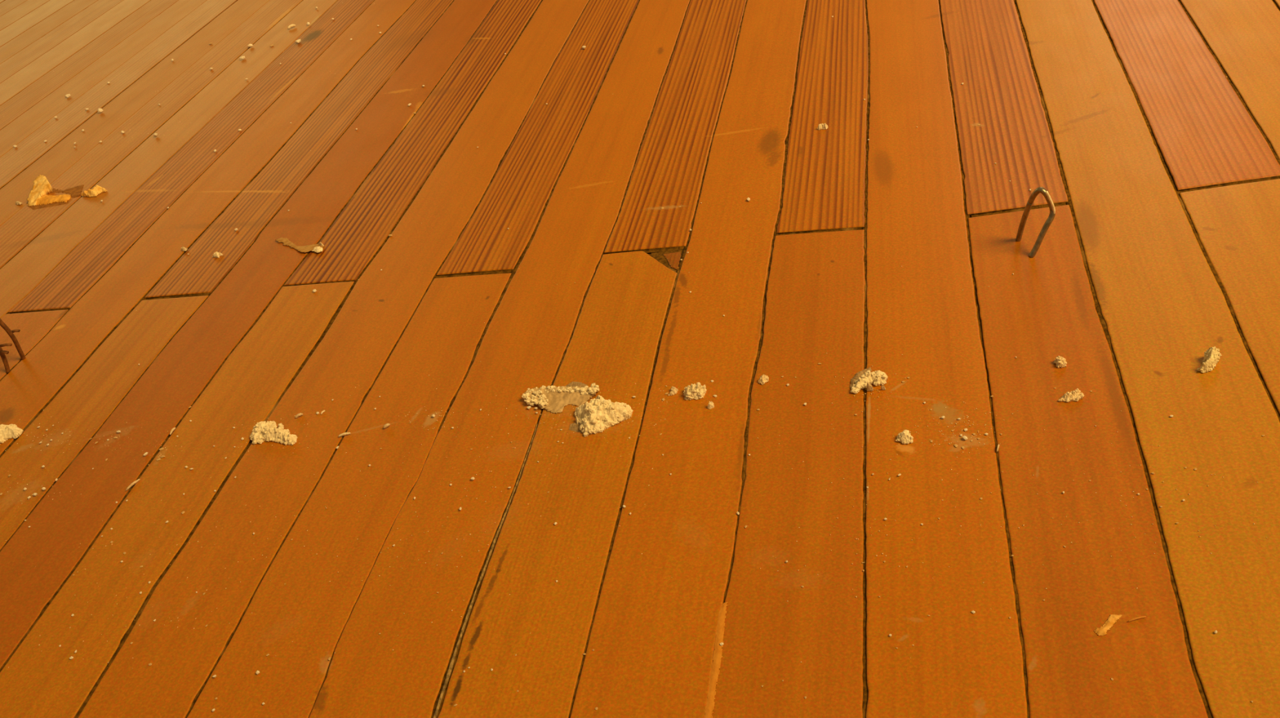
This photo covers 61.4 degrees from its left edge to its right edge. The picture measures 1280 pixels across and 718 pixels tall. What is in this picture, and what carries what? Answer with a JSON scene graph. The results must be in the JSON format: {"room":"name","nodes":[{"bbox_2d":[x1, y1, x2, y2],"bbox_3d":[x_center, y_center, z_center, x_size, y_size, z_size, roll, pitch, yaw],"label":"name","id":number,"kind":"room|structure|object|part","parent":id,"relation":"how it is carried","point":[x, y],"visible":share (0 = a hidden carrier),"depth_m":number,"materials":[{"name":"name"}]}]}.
{"room":"wooden deck","nodes":[
{"label":"wooden deck","id":0,"kind":"room"},
{"bbox_2d":[0,0,1279,717],"bbox_3d":[-0.315,-0.379,1.229,3.118,0.031,2.990,-3,37,15],"label":"floor","id":1,"kind":"structure","parent":0,"point":[1160,249],"depth_m":0.60,"materials":[{"name":"brown wood"}]},
{"bbox_2d":[0,424,22,444],"bbox_3d":[-0.393,0.045,0.660,0.029,0.006,0.019,-3,37,15],"label":"chunk","id":2,"kind":"object","parent":1,"relation":"on","point":[11,431],"visible":1,"depth_m":0.66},
{"bbox_2d":[0,318,25,373],"bbox_3d":[-0.421,-0.015,0.714,0.018,0.049,0.017,-3,37,15],"label":"rusty staple","id":3,"kind":"object","parent":1,"relation":"on","point":[2,324],"visible":1,"depth_m":0.72,"materials":[{"name":"metal"}]},
{"bbox_3d":[-0.427,-0.010,0.714,0.005,0.044,0.009,-3,37,15],"label":"leg","id":4,"kind":"part","parent":3,"relation":"part of","materials":[{"name":"metal"}]},
{"bbox_2d":[26,174,53,206],"bbox_3d":[-0.541,-0.152,0.968,0.022,0.011,0.041,-3,37,15],"label":"wood splinter","id":5,"kind":"object","parent":1,"relation":"on","point":[41,186],"visible":1,"depth_m":0.97,"materials":[{"name":"wood"}]},
{"bbox_2d":[27,194,71,206],"bbox_3d":[-0.522,-0.143,0.956,0.042,0.003,0.019,1,39,20],"label":"wood splinter","id":6,"kind":"object","parent":1,"relation":"on","point":[45,199],"visible":1,"depth_m":0.95,"materials":[{"name":"orange wood"}]},
{"bbox_2d":[81,185,106,197],"bbox_3d":[-0.480,-0.149,0.948,0.024,0.006,0.014,-3,37,15],"label":"wood splinter","id":7,"kind":"object","parent":1,"relation":"on","point":[96,190],"visible":1,"depth_m":0.95,"materials":[{"name":"wood"}]},
{"bbox_2d":[97,108,103,112],"bbox_3d":[-0.563,-0.259,1.124,0.005,0.005,0.005,3,39,22],"label":"crumb","id":8,"kind":"object","parent":1,"relation":"on","point":[100,110],"visible":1,"depth_m":1.12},
{"bbox_2d":[125,479,140,491],"bbox_3d":[-0.279,0.069,0.593,0.001,0.002,0.010,12,44,32],"label":"plaster sliver","id":9,"kind":"object","parent":1,"relation":"on","point":[138,480],"visible":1,"depth_m":0.59,"materials":[{"name":"beige paint"}]},
{"bbox_2d":[181,246,187,251],"bbox_3d":[-0.347,-0.084,0.819,0.005,0.003,0.003,-3,37,15],"label":"crumb","id":10,"kind":"object","parent":1,"relation":"on","point":[183,249],"visible":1,"depth_m":0.82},
{"bbox_2d":[212,251,223,257],"bbox_3d":[-0.314,-0.078,0.799,0.008,0.003,0.005,8,42,28],"label":"crumb","id":11,"kind":"object","parent":1,"relation":"on","point":[216,255],"visible":1,"depth_m":0.80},
{"bbox_2d":[249,421,297,445],"bbox_3d":[-0.204,0.040,0.603,0.032,0.006,0.020,-3,37,15],"label":"chunk","id":12,"kind":"object","parent":1,"relation":"on","point":[262,432],"visible":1,"depth_m":0.60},
{"bbox_2d":[287,24,295,28],"bbox_3d":[-0.398,-0.380,1.229,0.010,0.004,0.002,-30,39,-20],"label":"plaster sliver","id":13,"kind":"object","parent":1,"relation":"on","point":[291,25],"visible":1,"depth_m":1.23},
{"bbox_2d":[294,413,302,417],"bbox_3d":[-0.194,0.032,0.613,0.005,0.002,0.001,-27,38,-17],"label":"plaster sliver","id":14,"kind":"object","parent":1,"relation":"on","point":[297,415],"visible":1,"depth_m":0.61,"materials":[{"name":"beige paint"}]},
{"bbox_2d":[275,237,324,253],"bbox_3d":[-0.249,-0.083,0.784,0.054,0.003,0.014,10,42,29],"label":"flake","id":15,"kind":"object","parent":1,"relation":"on","point":[315,247],"visible":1,"depth_m":0.78,"materials":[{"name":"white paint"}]},
{"bbox_2d":[337,432,350,437],"bbox_3d":[-0.162,0.041,0.590,0.007,0.002,0.001,-16,36,-3],"label":"plaster sliver","id":16,"kind":"object","parent":1,"relation":"on","point":[344,433],"visible":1,"depth_m":0.59,"materials":[{"name":"beige paint"}]},
{"bbox_2d":[383,423,390,428],"bbox_3d":[-0.138,0.036,0.588,0.004,0.002,0.001,-30,39,-21],"label":"plaster sliver","id":17,"kind":"object","parent":1,"relation":"on","point":[386,425],"visible":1,"depth_m":0.59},
{"bbox_2d":[521,382,599,413],"bbox_3d":[-0.043,0.021,0.575,0.043,0.005,0.020,-3,37,15],"label":"fragment","id":18,"kind":"object","parent":1,"relation":"on","point":[553,399],"visible":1,"depth_m":0.58,"materials":[{"name":"beige concrete"}]},
{"bbox_2d":[568,422,583,433],"bbox_3d":[-0.032,0.035,0.556,0.011,0.001,0.006,13,44,32],"label":"dust patch","id":19,"kind":"object","parent":1,"relation":"on","point":[575,427],"visible":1,"depth_m":0.56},
{"bbox_2d":[565,381,587,387],"bbox_3d":[-0.034,0.014,0.585,0.013,0.001,0.006,4,40,23],"label":"dust patch","id":20,"kind":"object","parent":1,"relation":"on","point":[573,384],"visible":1,"depth_m":0.58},
{"bbox_2d":[575,416,578,424],"bbox_3d":[-0.033,0.031,0.559,0.002,0.004,0.004,-17,36,-4],"label":"crumb","id":21,"kind":"object","parent":1,"relation":"on","point":[576,417],"visible":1,"depth_m":0.56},
{"bbox_2d":[573,395,633,436],"bbox_3d":[-0.021,0.025,0.558,0.029,0.010,0.027,-26,38,-16],"label":"lump","id":22,"kind":"object","parent":1,"relation":"on","point":[597,415],"visible":1,"depth_m":0.55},
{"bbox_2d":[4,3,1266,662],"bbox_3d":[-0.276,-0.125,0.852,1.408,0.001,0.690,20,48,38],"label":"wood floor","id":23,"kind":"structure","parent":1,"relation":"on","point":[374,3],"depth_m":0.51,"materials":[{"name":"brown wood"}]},
{"bbox_2d":[667,386,678,395],"bbox_3d":[0.017,0.016,0.563,0.005,0.003,0.006,-3,37,15],"label":"crumb","id":24,"kind":"object","parent":1,"relation":"on","point":[673,390],"visible":1,"depth_m":0.56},
{"bbox_2d":[683,382,706,400],"bbox_3d":[0.028,0.016,0.557,0.012,0.006,0.010,-7,37,10],"label":"chunk","id":25,"kind":"object","parent":1,"relation":"on","point":[696,392],"visible":1,"depth_m":0.56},
{"bbox_2d":[707,401,714,409],"bbox_3d":[0.036,0.023,0.546,0.004,0.004,0.002,-31,39,-22],"label":"crumb","id":26,"kind":"object","parent":1,"relation":"on","point":[711,405],"visible":1,"depth_m":0.55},
{"bbox_2d":[758,374,768,385],"bbox_3d":[0.063,0.010,0.555,0.005,0.004,0.006,-3,37,15],"label":"crumb","id":27,"kind":"object","parent":1,"relation":"on","point":[763,379],"visible":1,"depth_m":0.55,"materials":[{"name":"beige concrete"}]},
{"bbox_2d":[817,123,827,129],"bbox_3d":[0.130,-0.166,0.767,0.007,0.004,0.005,-3,37,15],"label":"crumb","id":28,"kind":"object","parent":1,"relation":"on","point":[822,126],"visible":1,"depth_m":0.77,"materials":[{"name":"beige"}]},
{"bbox_2d":[849,367,871,388],"bbox_3d":[0.110,0.009,0.542,0.006,0.002,0.019,23,50,39],"label":"film","id":29,"kind":"object","parent":1,"relation":"on","point":[860,374],"visible":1,"depth_m":0.54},
{"bbox_2d":[850,370,888,394],"bbox_3d":[0.113,0.010,0.536,0.021,0.006,0.010,-18,36,-5],"label":"chunk","id":30,"kind":"object","parent":1,"relation":"on","point":[877,378],"visible":1,"depth_m":0.54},
{"bbox_2d":[866,382,873,391],"bbox_3d":[0.114,0.013,0.533,0.003,0.005,0.002,-3,37,15],"label":"crumb","id":31,"kind":"object","parent":1,"relation":"on","point":[869,388],"visible":1,"depth_m":0.53,"materials":[{"name":"beige concrete"}]},
{"bbox_2d":[880,384,885,390],"bbox_3d":[0.120,0.014,0.531,0.002,0.003,0.001,-3,37,15],"label":"crumb","id":32,"kind":"object","parent":1,"relation":"on","point":[882,387],"visible":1,"depth_m":0.53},
{"bbox_2d":[895,430,913,444],"bbox_3d":[0.123,0.035,0.500,0.008,0.004,0.009,-3,37,15],"label":"chunk","id":33,"kind":"object","parent":1,"relation":"on","point":[904,437],"visible":1,"depth_m":0.50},
{"bbox_2d":[1015,186,1055,257],"bbox_3d":[0.218,-0.078,0.593,0.016,0.038,0.022,-13,36,1],"label":"wire staple","id":34,"kind":"object","parent":1,"relation":"on","point":[1052,211],"visible":1,"depth_m":0.59,"materials":[{"name":"metal"}]},
{"bbox_3d":[0.214,-0.077,0.601,0.010,0.028,0.004,24,51,40],"label":"leg","id":35,"kind":"part","parent":34,"relation":"part of","materials":[{"name":"metal"}]},
{"bbox_3d":[0.218,-0.087,0.585,0.015,0.013,0.004,22,49,39],"label":"crown","id":36,"kind":"part","parent":34,"relation":"part of","materials":[{"name":"metal"}]},
{"bbox_3d":[0.220,-0.068,0.590,0.016,0.026,0.004,-22,37,-10],"label":"leg","id":37,"kind":"part","parent":34,"relation":"part of","materials":[{"name":"metal"}]},
{"bbox_2d":[1053,355,1066,368],"bbox_3d":[0.203,0.001,0.520,0.006,0.004,0.007,-3,37,15],"label":"chunk","id":38,"kind":"object","parent":1,"relation":"on","point":[1060,362],"visible":1,"depth_m":0.52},
{"bbox_2d":[1057,388,1084,402],"bbox_3d":[0.200,0.017,0.500,0.012,0.004,0.007,-13,36,2],"label":"chunk","id":39,"kind":"object","parent":1,"relation":"on","point":[1076,395],"visible":1,"depth_m":0.50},
{"bbox_2d":[1128,616,1146,622],"bbox_3d":[0.185,0.097,0.401,0.007,0.001,0.001,-15,36,-1],"label":"wood splinter","id":40,"kind":"object","parent":1,"relation":"on","point":[1141,617],"visible":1,"depth_m":0.40,"materials":[{"name":"orange wood"}]},
{"bbox_2d":[1196,346,1222,373],"bbox_3d":[0.263,-0.001,0.498,0.007,0.008,0.016,22,49,39],"label":"chunk","id":41,"kind":"object","parent":1,"relation":"on","point":[1212,355],"visible":1,"depth_m":0.50,"materials":[{"name":"beige concrete"}]}
]}

